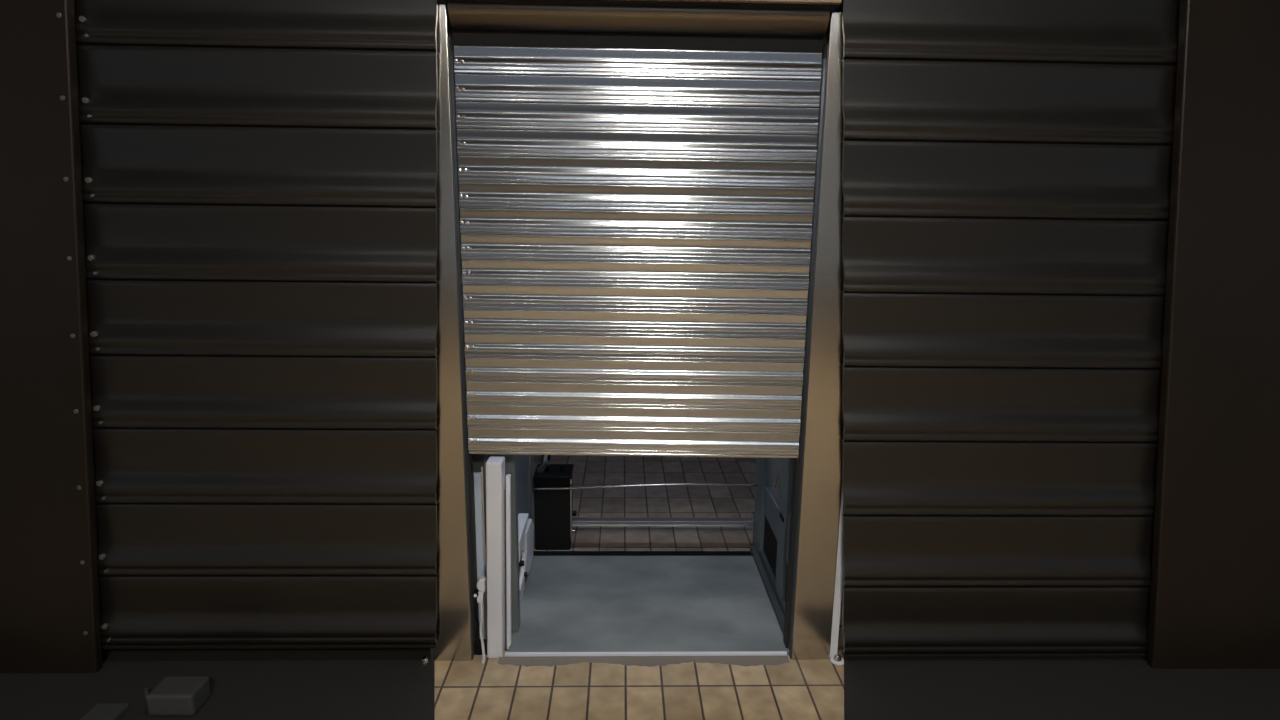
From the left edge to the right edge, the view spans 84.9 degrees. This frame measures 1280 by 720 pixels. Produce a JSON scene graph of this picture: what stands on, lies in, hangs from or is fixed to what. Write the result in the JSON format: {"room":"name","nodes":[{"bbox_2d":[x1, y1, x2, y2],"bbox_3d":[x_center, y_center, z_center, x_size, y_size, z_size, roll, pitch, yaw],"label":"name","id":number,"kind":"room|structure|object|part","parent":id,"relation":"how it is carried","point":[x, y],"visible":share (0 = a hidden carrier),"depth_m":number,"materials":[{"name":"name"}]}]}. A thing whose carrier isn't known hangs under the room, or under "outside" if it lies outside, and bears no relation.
{"room":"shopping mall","nodes":[
{"label":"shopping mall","id":0,"kind":"room"},
{"bbox_2d":[434,455,843,719],"bbox_3d":[0.071,2.269,-3.423,18.000,0.120,24.000,0,11,-1],"label":"floor","id":1,"kind":"structure","parent":0,"point":[798,689],"depth_m":2.37,"materials":[{"name":"tile"}]},
{"bbox_2d":[0,0,101,673],"bbox_3d":[-2.267,-0.235,2.071,1.370,2.600,0.036,0,11,-1],"label":"post","id":2,"kind":"object","parent":1,"relation":"on","point":[50,601],"visible":1,"depth_m":2.12,"materials":[{"name":"brown metal"}]},
{"bbox_2d":[0,648,434,719],"bbox_3d":[-1.794,1.054,2.261,2.346,0.009,0.400,0,11,-1],"label":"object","id":3,"kind":"structure","parent":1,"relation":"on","point":[360,683],"depth_m":2.27,"materials":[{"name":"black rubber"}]},
{"bbox_2d":[80,704,128,719],"bbox_3d":[-1.615,1.071,2.111,0.095,0.021,0.080,0,11,-1],"label":"crate","id":4,"kind":"object","parent":3,"relation":"on","point":[100,711],"visible":1,"depth_m":2.11,"materials":[{"name":"grey plastic"}]},
{"bbox_2d":[146,676,210,715],"bbox_3d":[-1.422,1.036,2.160,0.140,0.075,0.100,0,11,-1],"label":"storage bin","id":5,"kind":"object","parent":3,"relation":"on","point":[177,695],"visible":1,"depth_m":2.12,"materials":[{"name":"grey plastic"}]},
{"bbox_2d":[421,656,428,663],"bbox_3d":[-0.738,1.032,2.400,0.048,0.026,0.048,0,11,-1],"label":"bolt","id":6,"kind":"object","parent":3,"relation":"on","point":[424,660],"visible":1,"depth_m":2.39,"materials":[{"name":"white paint"}]},
{"bbox_2d":[430,4,479,660],"bbox_3d":[-0.637,-0.001,2.263,0.153,2.107,0.092,0,11,-1],"label":"post","id":7,"kind":"object","parent":1,"relation":"on","point":[456,559],"visible":0.56,"depth_m":2.26,"materials":[{"name":"metal"}]},
{"bbox_2d":[473,576,485,602],"bbox_3d":[-0.554,0.794,2.412,0.045,0.090,0.036,0,11,-1],"label":"gate latch","id":8,"kind":"object","parent":7,"relation":"attached to","point":[479,591],"visible":1,"depth_m":2.40,"materials":[{"name":"white paint"}]},
{"bbox_3d":[-0.565,0.804,2.416,0.023,0.023,0.028,0,11,-1],"label":"knob","id":9,"kind":"part","parent":8,"relation":"part of","materials":[{"name":"black plastic"}]},
{"bbox_2d":[475,602,480,654],"bbox_3d":[-0.564,0.936,2.436,0.018,0.197,0.013,0,11,-1],"label":"cable","id":10,"kind":"object","parent":8,"relation":"hanging from","point":[476,603],"visible":1,"depth_m":2.43,"materials":[{"name":"black plastic"}]},
{"bbox_3d":[-0.550,0.817,2.417,0.024,0.044,0.016,0,11,-1],"label":"arm","id":11,"kind":"part","parent":8,"relation":"part of","materials":[{"name":"white paint"}]},
{"bbox_2d":[480,602,484,663],"bbox_3d":[-0.544,0.941,2.416,0.016,0.209,0.061,-3,12,-17],"label":"cable","id":12,"kind":"object","parent":8,"relation":"hanging from","point":[481,603],"visible":1,"depth_m":2.43,"materials":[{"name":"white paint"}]},
{"bbox_2d":[483,592,486,639],"bbox_3d":[-0.542,0.913,2.447,0.011,0.235,0.009,0,11,-1],"label":"cable","id":13,"kind":"object","parent":8,"relation":"hanging from","point":[484,599],"visible":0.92,"depth_m":2.44,"materials":[{"name":"plastic"}]},
{"bbox_2d":[454,45,821,457],"bbox_3d":[-0.011,-0.300,2.196,1.090,1.265,0.027,0,11,-1],"label":"roller shutter","id":14,"kind":"object","parent":7,"relation":"attached to","point":[593,323],"visible":1,"depth_m":2.18,"materials":[{"name":"silver metal"}]},
{"bbox_2d":[474,472,486,638],"bbox_3d":[-0.565,0.704,2.462,0.035,0.648,0.020,0,11,-1],"label":"access panel","id":15,"kind":"object","parent":1,"relation":"on","point":[477,475],"visible":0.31,"depth_m":2.43,"materials":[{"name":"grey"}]},
{"bbox_2d":[474,639,486,654],"bbox_3d":[-0.559,1.009,2.463,0.048,0.050,0.024,0,11,-1],"label":"box","id":16,"kind":"object","parent":1,"relation":"on","point":[475,641],"visible":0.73,"depth_m":2.45,"materials":[{"name":"black plastic"}]},
{"bbox_2d":[486,456,511,657],"bbox_3d":[-0.485,0.682,2.405,0.087,0.716,0.075,0,11,-1],"label":"gate post","id":17,"kind":"object","parent":1,"relation":"on","point":[498,497],"visible":0.98,"depth_m":2.38,"materials":[{"name":"white metal"}]},
{"bbox_2d":[473,454,534,631],"bbox_3d":[-0.512,-0.066,2.696,0.143,2.070,0.773,0,11,-1],"label":"surround","id":18,"kind":"object","parent":1,"relation":"on","point":[520,467],"visible":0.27,"depth_m":2.54,"materials":[{"name":"grey paint"}]},
{"bbox_3d":[-0.497,-0.086,2.796,0.028,2.070,0.460,0,11,-1],"label":"panel","id":19,"kind":"part","parent":18,"relation":"part of","materials":[{"name":"grey"}]},
{"bbox_2d":[519,519,533,604],"bbox_3d":[-0.474,0.817,2.868,0.033,0.237,0.549,0,11,-1],"label":"folding arm","id":20,"kind":"object","parent":18,"relation":"attached to","point":[525,562],"visible":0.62,"depth_m":2.89},
{"bbox_2d":[533,455,576,549],"bbox_3d":[-0.390,0.601,3.271,0.193,0.541,0.170,0,11,-1],"label":"equipment box","id":21,"kind":"object","parent":1,"relation":"on","point":[553,509],"visible":0.85,"depth_m":3.21,"materials":[{"name":"black plastic"}]},
{"bbox_3d":[-0.400,0.519,3.255,0.172,0.016,0.170,0,11,-1],"label":"lid","id":22,"kind":"part","parent":21,"relation":"part of","materials":[{"name":"black plastic"}]},
{"bbox_3d":[-0.352,0.499,3.231,0.035,0.033,0.035,0,11,-1],"label":"knob","id":23,"kind":"part","parent":21,"relation":"part of","materials":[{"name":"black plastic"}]},
{"bbox_3d":[-0.317,0.696,3.220,0.007,0.315,0.010,0,11,-1],"label":"rail","id":24,"kind":"part","parent":21,"relation":"part of","materials":[{"name":"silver metal"}]},
{"bbox_2d":[498,656,788,666],"bbox_3d":[0.015,1.045,2.426,1.010,0.008,0.049,0,11,-1],"label":"threshold strip","id":25,"kind":"object","parent":1,"relation":"on","point":[649,661],"visible":1,"depth_m":2.43,"materials":[{"name":"grey"}]},
{"bbox_2d":[505,545,788,656],"bbox_3d":[0.031,0.949,2.840,1.022,0.035,0.800,0,11,-1],"label":"platform","id":26,"kind":"object","parent":1,"relation":"on","point":[574,603],"visible":0.96,"depth_m":2.76,"materials":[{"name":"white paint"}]},
{"bbox_3d":[0.531,0.952,2.859,0.022,0.035,0.788,0,11,-1],"label":"kick plate","id":27,"kind":"part","parent":26,"relation":"part of","materials":[{"name":"grey paint"}]},
{"bbox_2d":[753,213,800,617],"bbox_3d":[0.586,-0.059,2.727,0.070,2.070,0.777,0,11,-1],"label":"surround","id":28,"kind":"object","parent":1,"relation":"on","point":[771,529],"visible":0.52,"depth_m":2.91,"materials":[{"name":"grey paint"}]},
{"bbox_2d":[533,483,757,526],"bbox_3d":[0.025,0.660,3.225,1.018,0.217,0.068,0,11,-1],"label":"barrier","id":29,"kind":"object","parent":28,"relation":"attached to","point":[576,521],"visible":1,"depth_m":3.24,"materials":[{"name":"silver metal"}]},
{"bbox_3d":[0.027,0.576,3.180,1.018,0.034,0.011,0,11,-1],"label":"rail","id":30,"kind":"part","parent":29,"relation":"part of","materials":[{"name":"silver metal"}]},
{"bbox_3d":[0.575,0.927,2.922,0.067,0.060,0.777,0,11,-1],"label":"rail","id":31,"kind":"part","parent":28,"relation":"part of","materials":[{"name":"grey metal"}]},
{"bbox_3d":[0.563,0.796,2.968,0.010,0.180,0.315,0,11,-1],"label":"panel","id":32,"kind":"part","parent":28,"relation":"part of","materials":[{"name":"black plastic"}]},
{"bbox_3d":[0.569,0.646,2.785,0.022,0.215,0.617,0,11,-1],"label":"rail","id":33,"kind":"part","parent":28,"relation":"part of","materials":[{"name":"grey metal"}]},
{"bbox_2d":[783,12,843,658],"bbox_3d":[0.605,0.009,2.295,0.146,2.107,0.092,0,11,-1],"label":"door frame","id":34,"kind":"structure","parent":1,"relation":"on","point":[817,469],"depth_m":2.28,"materials":[{"name":"metal"}]},
{"bbox_2d":[830,653,843,664],"bbox_3d":[0.690,1.041,2.444,0.048,0.026,0.048,0,11,-1],"label":"bolt","id":35,"kind":"object","parent":1,"relation":"on","point":[836,659],"visible":1,"depth_m":2.44,"materials":[{"name":"white paint"}]},
{"bbox_2d":[842,646,1279,719],"bbox_3d":[1.825,1.081,2.354,2.415,0.009,0.400,0,11,-1],"label":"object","id":36,"kind":"structure","parent":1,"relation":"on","point":[972,688],"depth_m":2.29,"materials":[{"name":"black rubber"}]},
{"bbox_2d":[1147,0,1279,668],"bbox_3d":[2.296,-0.201,2.190,1.500,2.600,0.032,0,11,-1],"label":"post","id":37,"kind":"object","parent":1,"relation":"on","point":[1215,597],"visible":1,"depth_m":2.20,"materials":[{"name":"brown metal"}]},
{"bbox_2d":[438,0,843,646],"bbox_3d":[1.714,-0.583,2.281,4.865,3.300,0.100,0,11,-1],"label":"wall","id":38,"kind":"structure","parent":0,"point":[840,636],"depth_m":2.50,"materials":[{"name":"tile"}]},
{"bbox_2d":[443,0,841,58],"bbox_3d":[0.005,-1.133,2.016,1.127,0.460,0.165,0,11,-1],"label":"box","id":39,"kind":"object","parent":38,"relation":"attached to","point":[728,25],"visible":0.96,"depth_m":2.05,"materials":[{"name":"brown metal"}]},
{"bbox_3d":[-0.002,-0.976,2.103,1.114,0.117,0.015,0,11,-1],"label":"recess panel","id":40,"kind":"part","parent":39,"relation":"part of","materials":[{"name":"black"}]},
{"bbox_2d":[447,3,829,35],"bbox_3d":[-0.001,-0.996,2.051,1.105,0.060,0.050,0,11,-1],"label":"hood","id":41,"kind":"object","parent":39,"relation":"attached to","point":[466,19],"depth_m":2.04,"materials":[{"name":"brown metal"}]},
{"bbox_2d":[830,488,843,657],"bbox_3d":[0.691,0.009,2.344,0.028,2.090,0.160,0,11,-1],"label":"trim","id":42,"kind":"structure","parent":38,"relation":"attached to","point":[839,565],"depth_m":2.42,"materials":[{"name":"white paint"}]},
{"bbox_3d":[-1.302,-1.330,1.962,1.078,0.385,0.128,0,11,-1],"label":"box","id":43,"kind":"object","parent":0,"visible":0},
{"bbox_2d":[74,0,437,648],"bbox_3d":[-1.221,-0.066,2.166,1.268,2.122,0.038,0,11,-1],"label":"wall panel","id":44,"kind":"object","parent":43,"relation":"hanging from","point":[259,177],"visible":0.87,"depth_m":2.15,"materials":[{"name":"grey metal"}]},
{"bbox_3d":[1.319,-1.311,2.030,1.078,0.385,0.128,0,11,-1],"label":"box","id":45,"kind":"object","parent":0,"visible":0},
{"bbox_2d":[842,0,1179,657],"bbox_3d":[1.206,-0.033,2.233,1.275,2.174,0.034,0,11,-1],"label":"wall panel","id":46,"kind":"object","parent":45,"relation":"hanging from","point":[1007,164],"visible":0.77,"depth_m":2.21,"materials":[{"name":"brown metal"}]}
]}

